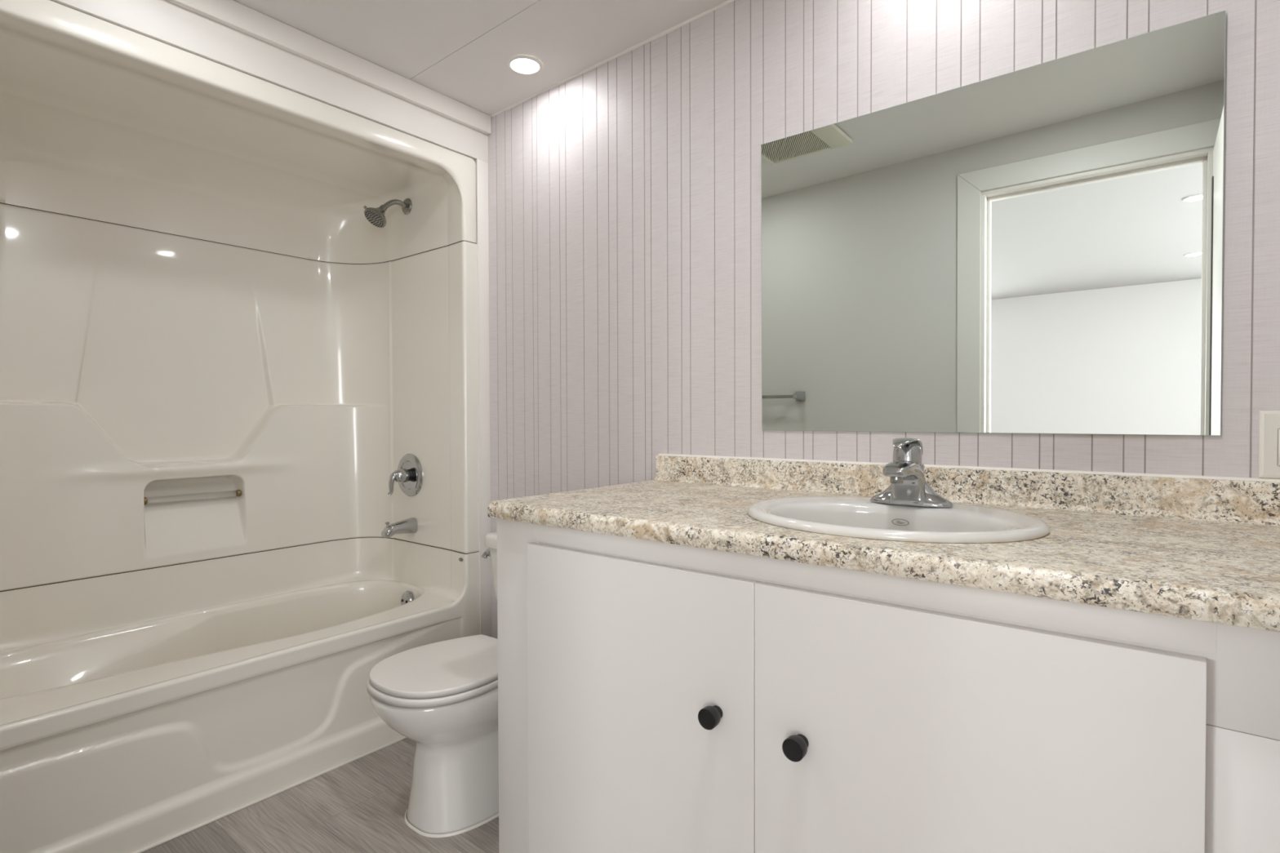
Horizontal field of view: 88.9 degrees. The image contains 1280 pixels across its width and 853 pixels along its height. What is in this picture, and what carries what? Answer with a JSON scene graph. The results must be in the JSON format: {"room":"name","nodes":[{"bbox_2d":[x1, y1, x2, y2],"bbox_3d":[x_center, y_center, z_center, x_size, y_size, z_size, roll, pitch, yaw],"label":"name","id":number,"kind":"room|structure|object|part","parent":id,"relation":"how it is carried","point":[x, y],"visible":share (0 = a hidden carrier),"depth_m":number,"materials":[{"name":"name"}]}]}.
{"room":"bathroom","nodes":[
{"label":"bathroom","id":0,"kind":"room"},
{"bbox_2d":[9,537,357,591],"bbox_3d":[-1.681,-0.143,2.281,0.050,2.300,1.640,1,1,38],"label":"wall","id":1,"kind":"structure","parent":0,"point":[357,538],"depth_m":2.31,"materials":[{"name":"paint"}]},
{"bbox_2d":[141,737,498,852],"bbox_3d":[-1.186,1.073,-1.031,4.850,0.030,6.220,1,1,38],"label":"floor","id":2,"kind":"structure","parent":0,"point":[361,805],"depth_m":1.68,"materials":[{"name":"grey laminate"}]},
{"bbox_2d":[0,537,479,852],"bbox_3d":[-1.252,0.735,1.997,0.648,0.551,1.497,1,1,38],"label":"bathtub","id":3,"kind":"object","parent":2,"relation":"on","point":[141,711],"visible":0.79,"depth_m":1.86,"materials":[{"name":"plastic"}]},
{"bbox_2d":[0,537,464,725],"bbox_3d":[-1.263,0.690,2.005,0.619,0.460,1.305,1,1,38],"label":"basin","id":4,"kind":"object","parent":3,"relation":"in","point":[293,636],"depth_m":2.01,"materials":[{"name":"plastic"}]},
{"bbox_3d":[-0.892,0.664,2.499,0.066,0.066,0.031,1,1,38],"label":"overflow plate","id":5,"kind":"part","parent":3,"relation":"part of","materials":[{"name":"silver metal"}]},
{"bbox_2d":[366,531,498,837],"bbox_3d":[-0.414,0.676,1.835,0.454,0.669,0.693,1,1,38],"label":"toilet","id":6,"kind":"object","parent":2,"relation":"on","point":[441,696],"visible":0.6,"depth_m":1.64,"materials":[{"name":"white ceramic"}]},
{"bbox_3d":[-0.504,0.643,1.716,0.337,0.021,0.393,1,1,38],"label":"seat","id":7,"kind":"part","parent":6,"relation":"part of","materials":[{"name":"white plastic"}]},
{"bbox_3d":[-0.502,0.624,1.717,0.329,0.017,0.385,1,1,38],"label":"seat lid","id":8,"kind":"part","parent":6,"relation":"part of","materials":[{"name":"white plastic"}]},
{"bbox_3d":[-0.454,0.835,1.781,0.339,0.353,0.553,1,1,38],"label":"bowl","id":9,"kind":"part","parent":6,"relation":"part of","materials":[{"name":"white ceramic"}]},
{"bbox_3d":[-0.492,0.409,2.083,0.019,0.027,0.028,1,1,38],"label":"lever arm","id":10,"kind":"part","parent":6,"relation":"part of","materials":[{"name":"silver metal"}]},
{"bbox_3d":[-0.477,0.402,2.082,0.022,0.028,0.028,1,1,38],"label":"flush lever","id":11,"kind":"part","parent":6,"relation":"part of","materials":[{"name":"silver metal"}]},
{"bbox_3d":[-0.269,0.358,2.010,0.446,0.041,0.230,1,1,38],"label":"tank lid","id":12,"kind":"part","parent":6,"relation":"part of","materials":[{"name":"white ceramic"}]},
{"bbox_3d":[-0.268,0.518,2.012,0.427,0.287,0.210,1,1,38],"label":"tank","id":13,"kind":"part","parent":6,"relation":"part of","materials":[{"name":"white ceramic"}]},
{"bbox_2d":[497,518,1279,852],"bbox_3d":[0.398,0.609,1.227,1.400,0.816,0.633,1,1,38],"label":"vanity cabinet","id":14,"kind":"object","parent":2,"relation":"on","point":[654,696],"visible":0.95,"depth_m":0.94,"materials":[{"name":"white paint"}]},
{"bbox_3d":[-0.022,0.585,1.208,0.529,0.678,0.017,1,1,38],"label":"door","id":15,"kind":"part","parent":14,"relation":"part of","materials":[{"name":"white paint"}]},
{"bbox_3d":[0.117,0.472,1.064,0.034,0.034,0.033,1,1,38],"label":"knob","id":16,"kind":"part","parent":14,"relation":"part of","materials":[{"name":"black metal"}]},
{"bbox_3d":[0.234,0.476,0.972,0.034,0.034,0.033,1,1,38],"label":"knob","id":17,"kind":"part","parent":14,"relation":"part of","materials":[{"name":"black metal"}]},
{"bbox_3d":[0.200,0.224,1.032,1.069,0.038,0.011,1,1,38],"label":"rail","id":18,"kind":"part","parent":14,"relation":"part of","materials":[{"name":"white paint"}]},
{"bbox_2d":[487,453,1279,632],"bbox_3d":[0.409,0.144,1.233,1.402,0.112,0.622,1,1,38],"label":"countertop","id":19,"kind":"structure","parent":14,"relation":"on","point":[1206,548],"depth_m":1.10,"materials":[{"name":"stone"}]},
{"bbox_2d":[746,496,1049,543],"bbox_3d":[0.437,0.226,1.168,0.502,0.150,0.422,1,1,38],"label":"sink","id":20,"kind":"object","parent":19,"relation":"in","point":[857,517],"visible":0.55,"depth_m":1.19,"materials":[{"name":"white ceramic"}]},
{"bbox_2d":[870,437,953,507],"bbox_3d":[0.503,0.087,1.244,0.154,0.130,0.135,1,1,38],"label":"faucet","id":21,"kind":"object","parent":20,"relation":"on","point":[908,486],"visible":1,"depth_m":1.24,"materials":[{"name":"silver metal"}]},
{"bbox_3d":[0.502,0.108,1.243,0.073,0.084,0.131,1,1,38],"label":"spout","id":22,"kind":"part","parent":21,"relation":"part of","materials":[{"name":"silver metal"}]},
{"bbox_3d":[0.521,0.051,1.272,0.053,0.049,0.052,1,1,38],"label":"handle","id":23,"kind":"part","parent":21,"relation":"part of","materials":[{"name":"silver metal"}]},
{"bbox_3d":[0.507,0.039,1.248,0.043,0.035,0.110,1,1,38],"label":"lever","id":24,"kind":"part","parent":21,"relation":"part of","materials":[{"name":"silver metal"}]},
{"bbox_3d":[0.528,0.128,1.276,0.154,0.046,0.054,1,1,38],"label":"plate","id":25,"kind":"part","parent":21,"relation":"part of","materials":[{"name":"silver metal"}]},
{"bbox_3d":[0.399,0.589,0.875,0.540,0.678,0.017,1,1,38],"label":"door","id":26,"kind":"part","parent":14,"relation":"part of","materials":[{"name":"white paint"}]},
{"bbox_2d":[233,0,728,115],"bbox_3d":[-0.464,-1.137,1.333,3.020,0.102,1.590,1,1,38],"label":"ceiling","id":27,"kind":"structure","parent":0,"point":[460,51],"depth_m":1.85,"materials":[{"name":"paint"}]},
{"bbox_2d":[506,54,542,75],"bbox_3d":[-0.357,-1.121,2.025,0.112,0.010,0.112,1,1,38],"label":"recessed light","id":28,"kind":"object","parent":27,"relation":"in","point":[522,64],"visible":1,"depth_m":2.02,"materials":[{"name":"white plastic"}]},
{"bbox_2d":[387,0,1279,638],"bbox_3d":[0.000,-0.093,1.974,2.970,2.200,0.040,1,1,38],"label":"wall","id":29,"kind":"structure","parent":0,"point":[624,194],"depth_m":1.77,"materials":[{"name":"white wood"}]},
{"bbox_2d":[0,0,479,591],"bbox_3d":[-1.295,-0.243,2.013,0.714,1.405,1.400,1,1,38],"label":"shower surround","id":30,"kind":"object","parent":29,"relation":"attached to","point":[211,348],"visible":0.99,"depth_m":2.20,"materials":[{"name":"plastic"}]},
{"bbox_3d":[-1.522,0.240,2.224,0.021,0.021,0.272,1,1,38],"label":"grab rod","id":31,"kind":"part","parent":30,"relation":"part of","materials":[{"name":"white plastic"}]},
{"bbox_3d":[-1.292,-0.796,2.000,0.700,0.298,1.400,1,1,38],"label":"dome panel","id":32,"kind":"part","parent":30,"relation":"part of","materials":[{"name":"plastic"}]},
{"bbox_3d":[-1.295,-0.094,2.015,0.714,1.103,1.400,1,1,38],"label":"wall panel","id":33,"kind":"part","parent":30,"relation":"part of","materials":[{"name":"plastic"}]},
{"bbox_2d":[363,198,412,227],"bbox_3d":[-0.951,-0.810,2.445,0.085,0.134,0.178,1,1,38],"label":"shower","id":34,"kind":"object","parent":30,"relation":"attached to","point":[375,216],"visible":1,"depth_m":2.42,"materials":[{"name":"silver metal"}]},
{"bbox_3d":[-0.930,-0.834,2.470,0.019,0.057,0.108,1,1,38],"label":"arm","id":35,"kind":"part","parent":34,"relation":"part of","materials":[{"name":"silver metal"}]},
{"bbox_2d":[381,517,417,537],"bbox_3d":[-0.914,0.383,2.473,0.060,0.063,0.123,1,1,38],"label":"tub spout","id":36,"kind":"object","parent":30,"relation":"attached to","point":[410,525],"visible":1,"depth_m":2.46,"materials":[{"name":"silver metal"}]},
{"bbox_2d":[387,453,422,496],"bbox_3d":[-0.916,0.189,2.492,0.166,0.166,0.089,1,1,38],"label":"shower valve","id":37,"kind":"object","parent":30,"relation":"attached to","point":[408,474],"visible":1,"depth_m":2.49,"materials":[{"name":"silver metal"}]},
{"bbox_3d":[-0.932,0.215,2.477,0.046,0.095,0.037,-1,1,-44],"label":"lever","id":38,"kind":"part","parent":37,"relation":"part of","materials":[{"name":"silver metal"}]},
{"bbox_3d":[-0.917,0.189,2.491,0.053,0.053,0.048,1,1,38],"label":"handle","id":39,"kind":"part","parent":37,"relation":"part of","materials":[{"name":"silver metal"}]},
{"bbox_2d":[50,0,491,637],"bbox_3d":[-1.020,-0.048,1.799,0.026,2.121,1.500,1,1,38],"label":"trim","id":40,"kind":"structure","parent":29,"relation":"attached to","point":[164,21],"depth_m":1.96,"materials":[{"name":"white paint"}]},
{"bbox_2d":[165,0,491,134],"bbox_3d":[-1.008,-1.075,1.770,0.021,0.064,1.497,1,1,38],"label":"trim","id":41,"kind":"structure","parent":29,"relation":"attached to","point":[232,14],"depth_m":1.90,"materials":[{"name":"white paint"}]},
{"bbox_2d":[490,0,733,116],"bbox_3d":[0.302,-1.133,1.685,2.138,0.052,0.008,1,1,38],"label":"trim","id":42,"kind":"structure","parent":29,"relation":"attached to","point":[668,30],"depth_m":1.97,"materials":[{"name":"white paint"}]},
{"bbox_2d":[653,455,1279,526],"bbox_3d":[0.595,0.124,1.461,1.394,0.071,0.030,1,1,38],"label":"backsplash","id":43,"kind":"structure","parent":29,"relation":"attached to","point":[1236,501],"depth_m":1.31,"materials":[{"name":"stone"}]},
{"bbox_2d":[760,10,1225,435],"bbox_3d":[0.665,-0.355,1.412,0.891,0.736,0.009,1,1,38],"label":"wall mirror","id":44,"kind":"object","parent":29,"relation":"attached to","point":[1037,248],"visible":1,"depth_m":1.33,"materials":[{"name":"silver mirror"}]},
{"bbox_2d":[1257,410,1279,478],"bbox_3d":[1.082,0.031,1.089,0.072,0.114,0.008,1,1,38],"label":"light switch","id":45,"kind":"object","parent":29,"relation":"attached to","point":[1268,420],"visible":1,"depth_m":1.10,"materials":[{"name":"plastic"}]}
]}

